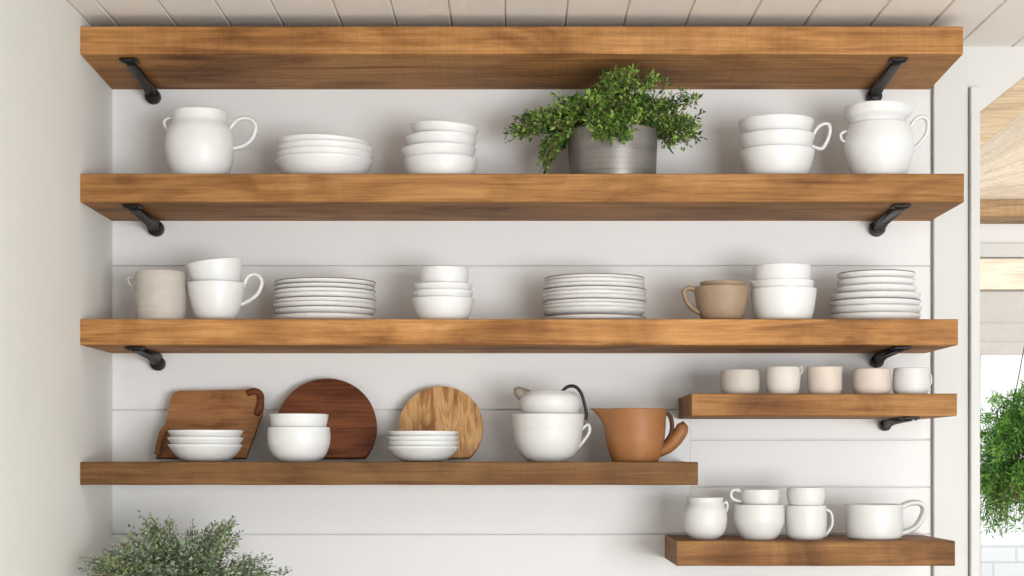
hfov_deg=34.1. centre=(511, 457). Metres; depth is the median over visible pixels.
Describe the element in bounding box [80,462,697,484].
shelf
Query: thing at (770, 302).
bowl
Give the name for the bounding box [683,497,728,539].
sugar pot
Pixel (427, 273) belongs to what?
bowl
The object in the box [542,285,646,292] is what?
plate
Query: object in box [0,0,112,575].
wall
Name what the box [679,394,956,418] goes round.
shelf
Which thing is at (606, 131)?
potted plant
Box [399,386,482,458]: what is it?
round board
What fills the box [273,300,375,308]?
plate
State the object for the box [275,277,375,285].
plate
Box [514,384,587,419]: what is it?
teapot
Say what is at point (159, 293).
mug
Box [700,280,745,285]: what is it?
cup
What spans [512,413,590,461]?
cup
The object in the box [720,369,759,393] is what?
beaker
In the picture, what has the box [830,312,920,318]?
plate
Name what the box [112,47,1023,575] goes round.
wall
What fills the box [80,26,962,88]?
shelf
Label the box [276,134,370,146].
shallow bowl
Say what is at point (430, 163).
bowl
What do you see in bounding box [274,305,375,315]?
plate
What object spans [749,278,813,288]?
bowl
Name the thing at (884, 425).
shelf bracket
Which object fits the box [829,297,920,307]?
plate
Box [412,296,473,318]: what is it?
bowl
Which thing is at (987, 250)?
trim
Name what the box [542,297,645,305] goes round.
plate
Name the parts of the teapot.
spout, loop handle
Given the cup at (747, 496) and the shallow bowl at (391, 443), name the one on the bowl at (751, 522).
the cup at (747, 496)
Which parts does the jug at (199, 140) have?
spout, handle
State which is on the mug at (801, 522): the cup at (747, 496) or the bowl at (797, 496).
the bowl at (797, 496)
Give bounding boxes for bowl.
[167,436,242,443]
[168,430,243,436]
[168,444,242,461]
[267,427,330,461]
[269,413,328,426]
[275,153,372,173]
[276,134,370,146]
[276,139,373,153]
[276,146,373,159]
[387,436,458,440]
[387,446,458,461]
[388,431,457,435]
[388,441,458,445]
[401,142,475,157]
[403,153,476,173]
[405,130,476,146]
[411,120,478,136]
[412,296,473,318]
[414,282,472,289]
[414,288,472,297]
[419,266,468,282]
[733,504,784,539]
[738,114,813,133]
[739,144,814,173]
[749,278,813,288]
[750,286,816,318]
[753,263,810,279]
[787,487,824,505]
[844,100,914,123]
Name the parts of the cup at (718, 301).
handle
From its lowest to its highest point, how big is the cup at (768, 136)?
0.094 m
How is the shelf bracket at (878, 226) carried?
attached to the wall at (310, 530)
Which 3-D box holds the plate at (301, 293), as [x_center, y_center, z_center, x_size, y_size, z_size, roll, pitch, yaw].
[-0.388,-0.329,3.458,0.212,0.014,0.212,0,0,36]
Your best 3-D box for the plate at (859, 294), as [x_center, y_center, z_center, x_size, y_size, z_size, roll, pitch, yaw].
[0.754,-0.329,3.458,0.183,0.018,0.183,0,0,-24]
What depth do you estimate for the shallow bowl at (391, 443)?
3.36 m
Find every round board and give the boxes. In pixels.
[278,378,376,458]
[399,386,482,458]
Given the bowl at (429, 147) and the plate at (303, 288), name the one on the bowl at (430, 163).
the bowl at (429, 147)
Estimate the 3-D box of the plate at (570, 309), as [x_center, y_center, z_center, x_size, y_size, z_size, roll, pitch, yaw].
[0.169,-0.300,3.458,0.216,0.013,0.216,0,0,37]
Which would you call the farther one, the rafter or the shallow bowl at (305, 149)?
the rafter
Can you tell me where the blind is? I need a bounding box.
[980,292,1023,354]
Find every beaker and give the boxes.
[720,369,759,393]
[765,366,802,393]
[806,366,842,393]
[852,368,890,393]
[892,367,931,393]
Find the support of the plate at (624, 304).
on the plate at (570, 309)
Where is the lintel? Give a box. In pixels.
[980,259,1023,290]
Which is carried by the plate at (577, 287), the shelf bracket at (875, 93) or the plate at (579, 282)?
the plate at (579, 282)
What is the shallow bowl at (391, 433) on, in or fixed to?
on the shallow bowl at (390, 438)
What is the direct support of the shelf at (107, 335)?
attached to the wall at (310, 530)
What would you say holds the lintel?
attached to the wall at (989, 233)
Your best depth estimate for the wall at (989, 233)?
6.00 m
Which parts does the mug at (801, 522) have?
handle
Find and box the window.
[980,355,1023,575]
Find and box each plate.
[273,286,375,294]
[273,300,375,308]
[273,313,375,318]
[274,282,374,289]
[274,291,375,299]
[274,296,375,304]
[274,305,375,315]
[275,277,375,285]
[542,281,644,288]
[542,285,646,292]
[542,289,645,297]
[542,293,646,300]
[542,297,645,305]
[542,302,646,308]
[542,306,645,315]
[542,313,645,318]
[543,277,644,284]
[544,273,644,280]
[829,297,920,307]
[830,304,921,314]
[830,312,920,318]
[831,291,920,300]
[836,283,916,292]
[837,269,914,279]
[837,276,915,286]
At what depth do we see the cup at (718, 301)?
3.37 m
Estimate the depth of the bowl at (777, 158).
3.36 m
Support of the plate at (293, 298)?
on the plate at (318, 302)
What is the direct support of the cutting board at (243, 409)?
on the shelf at (91, 473)
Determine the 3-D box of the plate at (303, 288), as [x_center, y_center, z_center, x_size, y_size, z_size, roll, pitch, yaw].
[-0.389,-0.338,3.458,0.212,0.014,0.212,0,0,5]
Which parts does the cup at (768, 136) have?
handle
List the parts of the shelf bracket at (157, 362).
fixing plate, arm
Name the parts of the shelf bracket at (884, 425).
arm, fixing plate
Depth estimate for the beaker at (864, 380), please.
3.36 m
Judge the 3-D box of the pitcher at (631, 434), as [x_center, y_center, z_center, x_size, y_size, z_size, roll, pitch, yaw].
[0.264,-0.047,3.418,0.158,0.109,0.149,0,0,-43]
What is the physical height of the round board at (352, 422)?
0.173 m
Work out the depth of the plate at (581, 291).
3.37 m
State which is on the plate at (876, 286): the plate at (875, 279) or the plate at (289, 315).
the plate at (875, 279)
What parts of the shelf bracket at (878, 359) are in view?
arm, fixing plate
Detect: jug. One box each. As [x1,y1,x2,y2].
[163,106,257,173]
[839,115,929,173]
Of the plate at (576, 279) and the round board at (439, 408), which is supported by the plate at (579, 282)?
the plate at (576, 279)
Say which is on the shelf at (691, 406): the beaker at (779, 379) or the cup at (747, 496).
the beaker at (779, 379)
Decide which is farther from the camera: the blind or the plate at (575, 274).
the blind
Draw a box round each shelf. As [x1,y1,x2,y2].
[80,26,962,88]
[80,174,963,220]
[80,319,957,352]
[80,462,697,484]
[665,535,954,565]
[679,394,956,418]
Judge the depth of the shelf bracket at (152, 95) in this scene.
3.49 m
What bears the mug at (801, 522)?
on the shelf at (681, 550)
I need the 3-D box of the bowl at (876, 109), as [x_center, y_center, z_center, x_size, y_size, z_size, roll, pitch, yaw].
[0.748,-0.692,3.418,0.133,0.059,0.133,0,0,43]
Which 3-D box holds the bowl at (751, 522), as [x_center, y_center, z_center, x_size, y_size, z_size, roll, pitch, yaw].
[0.504,0.130,3.403,0.104,0.072,0.104,0,0,0]
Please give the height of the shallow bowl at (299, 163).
0.044 m
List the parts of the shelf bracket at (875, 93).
arm, fixing plate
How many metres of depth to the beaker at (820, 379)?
3.36 m
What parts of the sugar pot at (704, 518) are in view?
handle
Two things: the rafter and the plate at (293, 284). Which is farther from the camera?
the rafter
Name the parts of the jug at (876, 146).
spout, handle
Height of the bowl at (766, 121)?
0.063 m
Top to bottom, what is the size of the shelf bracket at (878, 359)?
0.030 m
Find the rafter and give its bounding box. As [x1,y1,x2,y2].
[980,77,1023,146]
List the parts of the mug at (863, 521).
handle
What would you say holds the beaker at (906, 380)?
on the shelf at (691, 406)
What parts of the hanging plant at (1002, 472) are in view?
hanging cord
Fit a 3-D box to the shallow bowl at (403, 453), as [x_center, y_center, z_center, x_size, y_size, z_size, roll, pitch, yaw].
[-0.183,-0.008,3.423,0.148,0.032,0.148,0,0,-43]
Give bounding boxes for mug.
[127,269,186,318]
[785,505,833,539]
[845,500,927,539]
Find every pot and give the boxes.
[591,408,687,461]
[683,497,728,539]
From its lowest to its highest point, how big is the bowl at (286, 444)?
0.071 m
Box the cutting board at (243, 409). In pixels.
[154,388,263,458]
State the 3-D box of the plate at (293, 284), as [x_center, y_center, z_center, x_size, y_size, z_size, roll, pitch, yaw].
[-0.389,-0.348,3.458,0.209,0.014,0.209,0,0,-25]
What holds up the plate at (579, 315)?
on the shelf at (107, 335)
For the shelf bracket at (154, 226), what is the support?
attached to the wall at (310, 530)
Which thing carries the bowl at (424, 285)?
on the bowl at (435, 291)
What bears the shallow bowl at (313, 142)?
on the shallow bowl at (305, 149)
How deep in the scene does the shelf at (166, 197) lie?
3.33 m
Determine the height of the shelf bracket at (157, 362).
0.036 m
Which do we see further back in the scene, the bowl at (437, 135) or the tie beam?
the tie beam
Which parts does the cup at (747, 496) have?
handle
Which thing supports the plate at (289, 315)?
on the shelf at (107, 335)
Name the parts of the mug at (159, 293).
handle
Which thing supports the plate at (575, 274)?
on the plate at (576, 279)
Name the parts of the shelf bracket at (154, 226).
fixing plate, arm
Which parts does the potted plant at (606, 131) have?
pot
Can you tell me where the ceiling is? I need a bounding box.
[68,0,1023,46]
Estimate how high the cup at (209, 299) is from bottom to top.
0.102 m
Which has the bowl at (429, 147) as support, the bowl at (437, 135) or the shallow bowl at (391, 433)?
the bowl at (437, 135)
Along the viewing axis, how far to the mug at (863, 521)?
3.37 m
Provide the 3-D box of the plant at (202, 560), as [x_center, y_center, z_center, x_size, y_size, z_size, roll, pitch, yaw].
[-0.641,0.254,3.280,0.390,0.310,0.232,0,0,0]
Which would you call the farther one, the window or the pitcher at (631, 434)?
the window
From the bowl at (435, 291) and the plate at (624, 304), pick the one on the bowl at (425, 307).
the bowl at (435, 291)
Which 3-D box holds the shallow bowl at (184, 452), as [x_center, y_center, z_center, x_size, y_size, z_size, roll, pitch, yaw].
[-0.629,-0.010,3.423,0.152,0.036,0.152,0,0,31]
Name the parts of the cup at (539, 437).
handle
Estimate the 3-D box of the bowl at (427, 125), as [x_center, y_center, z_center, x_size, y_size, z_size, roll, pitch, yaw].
[-0.138,-0.655,3.423,0.139,0.058,0.139,0,0,44]
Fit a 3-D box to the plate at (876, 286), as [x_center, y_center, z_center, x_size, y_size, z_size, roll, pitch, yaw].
[0.755,-0.345,3.458,0.164,0.018,0.164,0,0,36]
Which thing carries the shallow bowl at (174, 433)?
on the shallow bowl at (184, 439)
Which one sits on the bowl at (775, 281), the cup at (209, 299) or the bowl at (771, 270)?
the bowl at (771, 270)
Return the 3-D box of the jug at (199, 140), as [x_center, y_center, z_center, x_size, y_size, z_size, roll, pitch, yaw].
[-0.625,-0.639,3.410,0.173,0.140,0.139,0,0,32]
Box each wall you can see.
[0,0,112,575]
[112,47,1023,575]
[980,76,1023,291]
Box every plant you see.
[78,510,291,575]
[504,63,707,173]
[980,347,1023,538]
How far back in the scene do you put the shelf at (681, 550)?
3.33 m
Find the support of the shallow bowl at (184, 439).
on the shallow bowl at (184, 452)
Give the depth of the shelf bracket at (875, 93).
3.48 m
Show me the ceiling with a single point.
(985, 23)
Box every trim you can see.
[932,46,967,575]
[968,87,979,575]
[980,243,1023,257]
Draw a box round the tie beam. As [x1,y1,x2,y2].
[980,199,1023,223]
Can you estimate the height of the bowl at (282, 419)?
0.065 m
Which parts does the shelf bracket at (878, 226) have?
arm, fixing plate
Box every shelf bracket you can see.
[119,58,160,104]
[122,204,164,236]
[124,347,165,370]
[866,58,907,100]
[868,204,910,236]
[870,347,910,367]
[879,417,919,430]
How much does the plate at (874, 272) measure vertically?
0.018 m
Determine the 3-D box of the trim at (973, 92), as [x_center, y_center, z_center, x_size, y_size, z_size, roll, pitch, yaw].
[0.994,0.302,3.637,0.020,2.197,0.126,0,0,0]
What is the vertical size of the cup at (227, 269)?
0.072 m
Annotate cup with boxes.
[186,258,242,281]
[187,272,263,318]
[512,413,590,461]
[681,284,748,318]
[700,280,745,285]
[729,488,779,504]
[738,122,831,150]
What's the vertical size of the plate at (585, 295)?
0.013 m
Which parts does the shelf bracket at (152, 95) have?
fixing plate, arm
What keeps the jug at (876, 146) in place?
on the shelf at (166, 197)
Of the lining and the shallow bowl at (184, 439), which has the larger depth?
the lining
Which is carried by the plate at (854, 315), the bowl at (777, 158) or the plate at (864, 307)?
the plate at (864, 307)
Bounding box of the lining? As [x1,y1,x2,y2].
[980,112,1023,198]
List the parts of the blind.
panel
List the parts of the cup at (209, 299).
handle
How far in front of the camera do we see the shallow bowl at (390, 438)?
3.36 m

